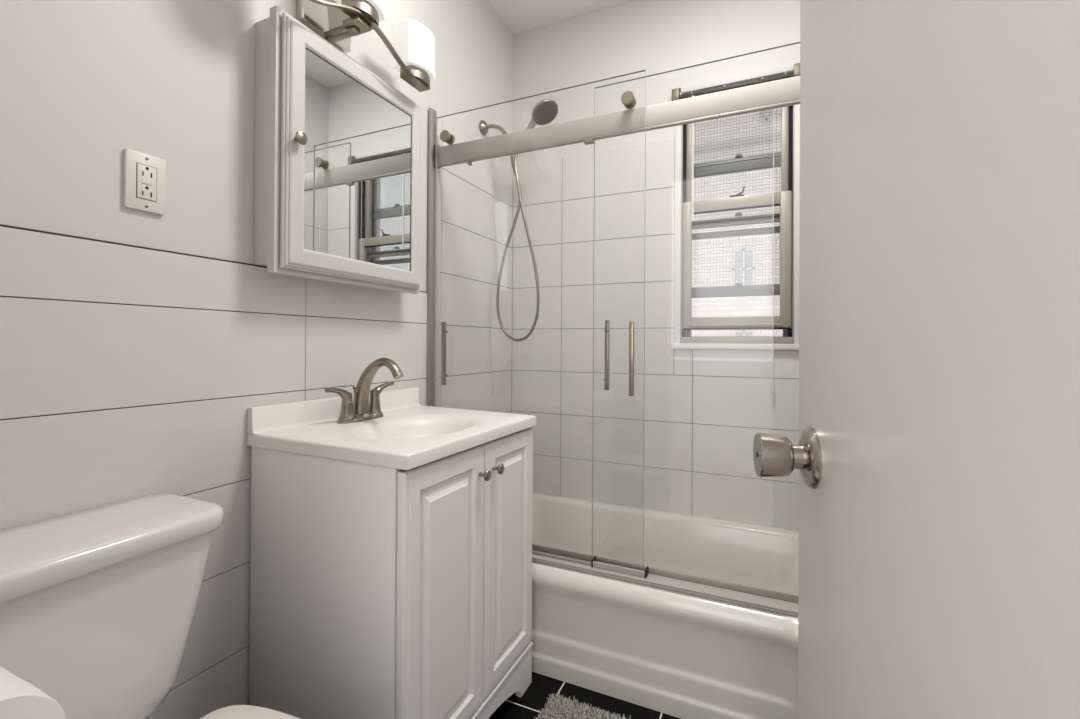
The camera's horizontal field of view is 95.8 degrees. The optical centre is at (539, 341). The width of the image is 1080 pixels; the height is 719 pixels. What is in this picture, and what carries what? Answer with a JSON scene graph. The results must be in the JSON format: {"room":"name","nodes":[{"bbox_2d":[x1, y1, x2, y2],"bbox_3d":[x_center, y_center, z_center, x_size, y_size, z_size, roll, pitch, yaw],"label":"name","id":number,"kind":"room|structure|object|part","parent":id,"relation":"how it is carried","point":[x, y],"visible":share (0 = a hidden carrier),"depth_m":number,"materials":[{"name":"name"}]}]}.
{"room":"bathroom","nodes":[
{"label":"bathroom","id":0,"kind":"room"},
{"bbox_2d":[0,0,513,291],"bbox_3d":[-0.602,-0.240,1.559,0.125,2.585,2.370,0,0,25],"label":"wall","id":1,"kind":"structure","parent":0,"point":[83,83],"depth_m":1.02,"materials":[{"name":"white paint"}]},
{"bbox_2d":[123,148,165,214],"bbox_3d":[-0.792,-0.319,0.979,0.012,0.114,0.070,0,0,25],"label":"outlet","id":2,"kind":"object","parent":1,"relation":"attached to","point":[144,174],"visible":1,"depth_m":0.97,"materials":[{"name":"white plastic"}]},
{"bbox_2d":[136,163,156,201],"bbox_3d":[-0.788,-0.319,0.978,0.002,0.069,0.035,0,0,25],"label":"receptacle","id":3,"kind":"object","parent":2,"relation":"attached to","point":[146,173],"depth_m":0.98,"materials":[{"name":"white plastic"}]},
{"bbox_2d":[0,226,426,718],"bbox_3d":[-0.705,0.428,1.184,0.005,1.228,1.372,0,0,25],"label":"wall paneling","id":4,"kind":"structure","parent":1,"relation":"attached to","point":[127,372],"depth_m":1.03,"materials":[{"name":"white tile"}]},
{"bbox_2d":[0,224,426,292],"bbox_3d":[-0.701,-0.187,1.187,0.004,0.002,1.372,0,0,25],"label":"trim","id":5,"kind":"structure","parent":1,"relation":"attached to","point":[0,224],"depth_m":0.94,"materials":[{"name":"grey"}]},
{"bbox_2d":[247,387,419,433],"bbox_3d":[-0.562,0.192,1.449,0.028,0.062,0.620,0,0,25],"label":"backsplash","id":6,"kind":"structure","parent":1,"relation":"attached to","point":[260,419],"depth_m":1.30,"materials":[{"name":"white stone"}]},
{"bbox_2d":[253,6,420,293],"bbox_3d":[-0.530,-0.477,1.402,0.132,0.630,0.536,0,0,25],"label":"medicine cabinet","id":7,"kind":"object","parent":1,"relation":"attached to","point":[337,153],"visible":1,"depth_m":1.27,"materials":[{"name":"white wood"}]},
{"bbox_3d":[-0.577,-0.487,1.171,0.024,0.032,0.032,0,0,25],"label":"knob","id":8,"kind":"part","parent":7,"relation":"part of","materials":[{"name":"silver metal"}]},
{"bbox_2d":[304,48,410,270],"bbox_3d":[-0.500,-0.476,1.387,0.005,0.506,0.410,0,0,25],"label":"mirror","id":9,"kind":"object","parent":7,"relation":"attached to","point":[357,150],"depth_m":1.35,"materials":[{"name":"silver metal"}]},
{"bbox_2d":[296,0,434,91],"bbox_3d":[-0.526,-0.911,1.332,0.196,0.225,0.584,0,0,25],"label":"vanity light","id":10,"kind":"object","parent":1,"relation":"attached to","point":[411,48],"visible":0.98,"depth_m":1.38,"materials":[{"name":"brushed nickel"},{"name":"frosted white glass"}]},
{"bbox_3d":[-0.603,-0.920,1.367,0.026,0.133,0.166,0,0,25],"label":"plate","id":11,"kind":"part","parent":10,"relation":"part of","materials":[{"name":"silver metal"}]},
{"bbox_3d":[-0.531,-0.849,1.334,0.138,0.025,0.048,0,0,25],"label":"arm","id":12,"kind":"part","parent":10,"relation":"part of","materials":[{"name":"silver metal"}]},
{"bbox_3d":[-0.478,-0.960,1.310,0.092,0.126,0.128,0,0,25],"label":"lamp shade","id":13,"kind":"part","parent":10,"relation":"part of","materials":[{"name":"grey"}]},
{"bbox_3d":[-0.384,-0.896,1.517,0.092,0.126,0.128,0,0,25],"label":"lamp shade","id":14,"kind":"part","parent":10,"relation":"part of","materials":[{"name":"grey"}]},
{"bbox_2d":[427,108,440,406],"bbox_3d":[-0.398,-0.081,1.821,0.018,1.564,0.054,0,0,25],"label":"door frame","id":15,"kind":"structure","parent":1,"relation":"attached to","point":[432,113],"depth_m":1.81,"materials":[{"name":"silver metal"}]},
{"bbox_2d":[429,107,512,412],"bbox_3d":[-0.278,-0.060,2.111,0.005,1.618,0.662,0,0,25],"label":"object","id":16,"kind":"structure","parent":1,"relation":"attached to","point":[476,200],"depth_m":2.10,"materials":[{"name":"white tile"}]},
{"bbox_2d":[479,120,506,134],"bbox_3d":[-0.163,-0.892,2.117,0.195,0.169,0.062,0,0,25],"label":"shower arm","id":17,"kind":"object","parent":1,"relation":"attached to","point":[484,127],"visible":0.5,"depth_m":2.13,"materials":[{"name":"silver metal"}]},
{"bbox_3d":[-0.177,-0.898,2.124,0.132,0.112,0.017,0,0,25],"label":"arm","id":18,"kind":"part","parent":17,"relation":"part of","materials":[{"name":"silver metal"}]},
{"bbox_2d":[526,99,557,129],"bbox_3d":[-0.020,-0.901,2.049,0.194,0.179,0.117,0,0,25],"label":"shower","id":19,"kind":"object","parent":17,"relation":"in","point":[545,111],"visible":0.7,"depth_m":2.02,"materials":[{"name":"silver metal"}]},
{"bbox_2d":[496,154,539,341],"bbox_3d":[-0.096,-0.406,2.088,0.215,0.813,0.040,0,0,25],"label":"shower hose","id":20,"kind":"object","parent":19,"relation":"hanging from","point":[513,161],"visible":0.97,"depth_m":2.08,"materials":[{"name":"silver metal"}]},
{"bbox_2d":[435,76,799,168],"bbox_3d":[0.263,-0.685,1.529,1.458,0.095,0.028,0,0,25],"label":"header rail","id":21,"kind":"object","parent":1,"relation":"attached to","point":[783,92],"visible":0.73,"depth_m":1.51,"materials":[{"name":"grey metal"}]},
{"bbox_2d":[434,42,799,570],"bbox_3d":[0.265,-0.061,1.520,1.420,1.528,0.089,0,0,25],"label":"door","id":22,"kind":"structure","parent":21,"relation":"hanging from","point":[628,99],"depth_m":1.57,"materials":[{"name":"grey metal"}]},
{"bbox_3d":[-0.344,0.043,1.764,0.013,0.228,0.026,0,0,25],"label":"handle","id":23,"kind":"part","parent":22,"relation":"part of","materials":[{"name":"silver metal"}]},
{"bbox_3d":[0.215,0.044,1.576,0.013,0.227,0.026,0,0,25],"label":"handle","id":24,"kind":"part","parent":22,"relation":"part of","materials":[{"name":"silver metal"}]},
{"bbox_3d":[0.279,0.052,1.478,0.013,0.224,0.026,0,0,25],"label":"handle","id":25,"kind":"part","parent":22,"relation":"part of","materials":[{"name":"silver metal"}]},
{"bbox_2d":[486,0,630,34],"bbox_3d":[0.145,-1.580,1.228,1.750,0.100,2.370,0,0,25],"label":"ceiling","id":26,"kind":"structure","parent":0,"point":[519,16],"depth_m":2.25,"materials":[{"name":"white paint"}]},
{"bbox_2d":[489,672,680,718],"bbox_3d":[-0.263,1.100,0.359,1.750,0.120,4.250,0,0,25],"label":"floor","id":27,"kind":"structure","parent":0,"point":[528,706],"depth_m":1.42,"materials":[{"name":"black tile"}]},
{"bbox_2d":[0,494,299,718],"bbox_3d":[-0.548,0.673,0.669,0.698,0.734,0.424,0,0,25],"label":"toilet","id":28,"kind":"object","parent":27,"relation":"on","point":[98,605],"visible":1,"depth_m":0.77,"materials":[{"name":"white ceramic"}]},
{"bbox_3d":[-0.768,0.493,0.772,0.200,0.303,0.404,0,0,25],"label":"tank","id":29,"kind":"part","parent":28,"relation":"part of","materials":[{"name":"white ceramic"}]},
{"bbox_3d":[-0.762,0.324,0.770,0.223,0.038,0.424,0,0,25],"label":"tank lid","id":30,"kind":"part","parent":28,"relation":"part of","materials":[{"name":"white ceramic"}]},
{"bbox_3d":[-0.427,0.635,0.614,0.432,0.017,0.396,0,0,25],"label":"seat lid","id":31,"kind":"part","parent":28,"relation":"part of","materials":[{"name":"white plastic"}]},
{"bbox_2d":[249,427,532,718],"bbox_3d":[-0.341,0.649,1.338,0.504,0.792,0.629,0,0,25],"label":"vanity cabinet","id":32,"kind":"object","parent":27,"relation":"on","point":[377,592],"visible":0.94,"depth_m":1.09,"materials":[{"name":"white paint"}]},
{"bbox_2d":[247,387,535,469],"bbox_3d":[-0.353,0.245,1.344,0.496,0.167,0.634,0,0,25],"label":"sink","id":33,"kind":"object","parent":32,"relation":"in","point":[409,434],"visible":0.93,"depth_m":1.23,"materials":[{"name":"white ceramic"}]},
{"bbox_2d":[325,358,403,423],"bbox_3d":[-0.500,0.133,1.377,0.199,0.177,0.200,0,0,-25],"label":"faucet","id":34,"kind":"object","parent":33,"relation":"on","point":[358,408],"visible":1,"depth_m":1.37,"materials":[{"name":"silver metal"}]},
{"bbox_3d":[-0.544,0.143,1.315,0.026,0.043,0.082,0,0,25],"label":"lever","id":35,"kind":"part","parent":34,"relation":"part of","materials":[{"name":"silver metal"}]},
{"bbox_3d":[-0.531,0.176,1.343,0.047,0.075,0.047,0,0,25],"label":"handle","id":36,"kind":"part","parent":34,"relation":"part of","materials":[{"name":"silver metal"}]},
{"bbox_3d":[-0.510,0.216,1.390,0.058,0.013,0.162,0,0,25],"label":"plate","id":37,"kind":"part","parent":34,"relation":"part of","materials":[{"name":"silver metal"}]},
{"bbox_3d":[-0.488,0.177,1.438,0.047,0.075,0.047,0,0,25],"label":"handle","id":38,"kind":"part","parent":34,"relation":"part of","materials":[{"name":"silver metal"}]},
{"bbox_3d":[-0.457,0.131,1.367,0.177,0.171,0.062,0,0,25],"label":"spout","id":39,"kind":"part","parent":34,"relation":"part of","materials":[{"name":"silver metal"}]},
{"bbox_3d":[-0.474,0.144,1.467,0.026,0.043,0.082,0,0,25],"label":"lever","id":40,"kind":"part","parent":34,"relation":"part of","materials":[{"name":"silver metal"}]},
{"bbox_3d":[-0.212,0.587,1.104,0.020,0.652,0.306,0,0,25],"label":"door","id":41,"kind":"part","parent":32,"relation":"part of","materials":[{"name":"white paint"}]},
{"bbox_3d":[-0.138,0.330,1.209,0.029,0.028,0.028,0,0,25],"label":"knob","id":42,"kind":"part","parent":32,"relation":"part of","materials":[{"name":"silver metal"}]},
{"bbox_3d":[-0.110,0.331,1.270,0.029,0.028,0.028,0,0,25],"label":"knob","id":43,"kind":"part","parent":32,"relation":"part of","materials":[{"name":"silver metal"}]},
{"bbox_3d":[-0.088,0.589,1.375,0.020,0.652,0.283,0,0,25],"label":"door","id":44,"kind":"part","parent":32,"relation":"part of","materials":[{"name":"white paint"}]},
{"bbox_2d":[536,693,629,718],"bbox_3d":[0.149,1.037,1.050,0.562,0.018,0.638,0,0,25],"label":"bath rug","id":45,"kind":"object","parent":27,"relation":"on","point":[557,707],"visible":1,"depth_m":1.37,"materials":[{"name":"grey fabric"}]},
{"bbox_2d":[531,492,798,718],"bbox_3d":[0.366,0.881,1.765,1.458,0.338,0.738,0,0,25],"label":"bathtub","id":46,"kind":"object","parent":27,"relation":"on","point":[677,654],"visible":0.53,"depth_m":1.46,"materials":[{"name":"white ceramic"}]},
{"bbox_2d":[532,544,797,616],"bbox_3d":[0.247,0.696,1.505,1.456,0.029,0.096,0,0,25],"label":"track","id":47,"kind":"object","parent":46,"relation":"on","point":[769,600],"visible":0.59,"depth_m":1.43,"materials":[{"name":"grey metal"}]},
{"bbox_3d":[-0.119,0.699,1.660,0.616,0.008,0.005,0,0,25],"label":"rail","id":48,"kind":"part","parent":47,"relation":"part of","materials":[{"name":"silver metal"}]},
{"bbox_2d":[532,492,798,595],"bbox_3d":[0.375,0.858,1.785,1.458,0.290,0.694,0,0,25],"label":"basin","id":49,"kind":"object","parent":46,"relation":"in","point":[763,557],"depth_m":2.00,"materials":[{"name":"white ceramic"}]},
{"bbox_2d":[511,0,799,412],"bbox_3d":[0.573,-0.230,2.210,1.468,2.585,0.215,0,0,25],"label":"wall","id":50,"kind":"structure","parent":0,"point":[652,36],"depth_m":2.16,"materials":[{"name":"white paint"}]},
{"bbox_2d":[512,140,798,530],"bbox_3d":[0.527,-0.055,2.108,1.460,1.618,0.005,0,0,25],"label":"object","id":51,"kind":"structure","parent":50,"relation":"attached to","point":[697,420],"depth_m":2.17,"materials":[{"name":"white tile"}]},
{"bbox_2d":[672,64,799,349],"bbox_3d":[0.823,-0.523,2.049,0.492,1.113,0.182,0,0,25],"label":"window","id":52,"kind":"structure","parent":50,"relation":"in","point":[788,159],"depth_m":2.04,"materials":[{"name":"white paint"}]},
{"bbox_3d":[0.820,0.009,2.047,0.492,0.050,0.182,0,0,25],"label":"sill","id":53,"kind":"part","parent":52,"relation":"part of","materials":[{"name":"white paint"}]},
{"bbox_2d":[672,63,799,393],"bbox_3d":[0.782,-0.430,1.971,0.489,1.269,0.035,0,0,25],"label":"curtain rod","id":54,"kind":"object","parent":52,"relation":"attached to","point":[676,95],"visible":0.74,"depth_m":1.96,"materials":[{"name":"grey metal"}]},
{"bbox_3d":[0.910,-0.420,1.904,0.004,1.210,0.002,0,0,25],"label":"pull cord","id":55,"kind":"part","parent":54,"relation":"part of","materials":[{"name":"white plastic"}]},
{"bbox_3d":[0.803,-0.323,2.014,0.416,0.548,0.040,0,0,25],"label":"sash","id":56,"kind":"part","parent":52,"relation":"part of","materials":[{"name":"beige metal"}]},
{"bbox_3d":[0.824,-0.764,2.055,0.404,0.550,0.034,0,0,25],"label":"sash","id":57,"kind":"part","parent":52,"relation":"part of","materials":[{"name":"beige metal"}]},
{"bbox_3d":[-0.346,-0.246,0.205,1.468,2.585,0.120,0,0,25],"label":"wall","id":58,"kind":"structure","parent":0,"visible":0},
{"bbox_2d":[753,0,1079,718],"bbox_3d":[0.229,0.022,0.292,0.090,2.018,0.566,0,0,13],"label":"door","id":59,"kind":"structure","parent":58,"relation":"in","point":[936,455],"depth_m":0.29,"materials":[{"name":"white paint"}]},
{"bbox_3d":[0.259,0.123,0.526,0.046,0.048,0.048,0,0,13],"label":"knob","id":60,"kind":"part","parent":59,"relation":"part of","materials":[{"name":"silver metal"}]},
{"bbox_3d":[-0.523,0.340,0.388,0.144,0.048,0.075,0,0,25],"label":"paper holder","id":61,"kind":"object","parent":58,"relation":"attached to","visible":0},
{"bbox_2d":[0,666,65,718],"bbox_3d":[-0.487,0.340,0.403,0.108,0.109,0.109,0,0,25],"label":"toilet paper roll","id":62,"kind":"object","parent":61,"relation":"on","point":[19,699],"visible":1,"depth_m":0.41,"materials":[{"name":"white paper"}]},
{"label":"outside","id":63,"kind":"structure","parent":0,"visible":0},
{"bbox_2d":[692,108,791,335],"bbox_3d":[6.859,-0.414,15.269,20.000,15.150,2.530,0,0,25],"label":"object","id":64,"kind":"structure","parent":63,"point":[745,305],"depth_m":14.86,"materials":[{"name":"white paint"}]},
{"bbox_3d":[6.167,0.314,14.750,0.500,1.200,0.020,0,0,25],"label":"pane","id":65,"kind":"part","parent":64,"relation":"part of","materials":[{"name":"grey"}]},
{"bbox_3d":[6.164,-2.196,14.771,0.520,1.120,0.020,0,0,25],"label":"pane","id":66,"kind":"part","parent":64,"relation":"part of","materials":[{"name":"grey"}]},
{"bbox_3d":[6.752,-6.969,14.540,0.390,0.670,0.020,0,0,25],"label":"pane","id":67,"kind":"part","parent":64,"relation":"part of","materials":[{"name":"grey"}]}
]}

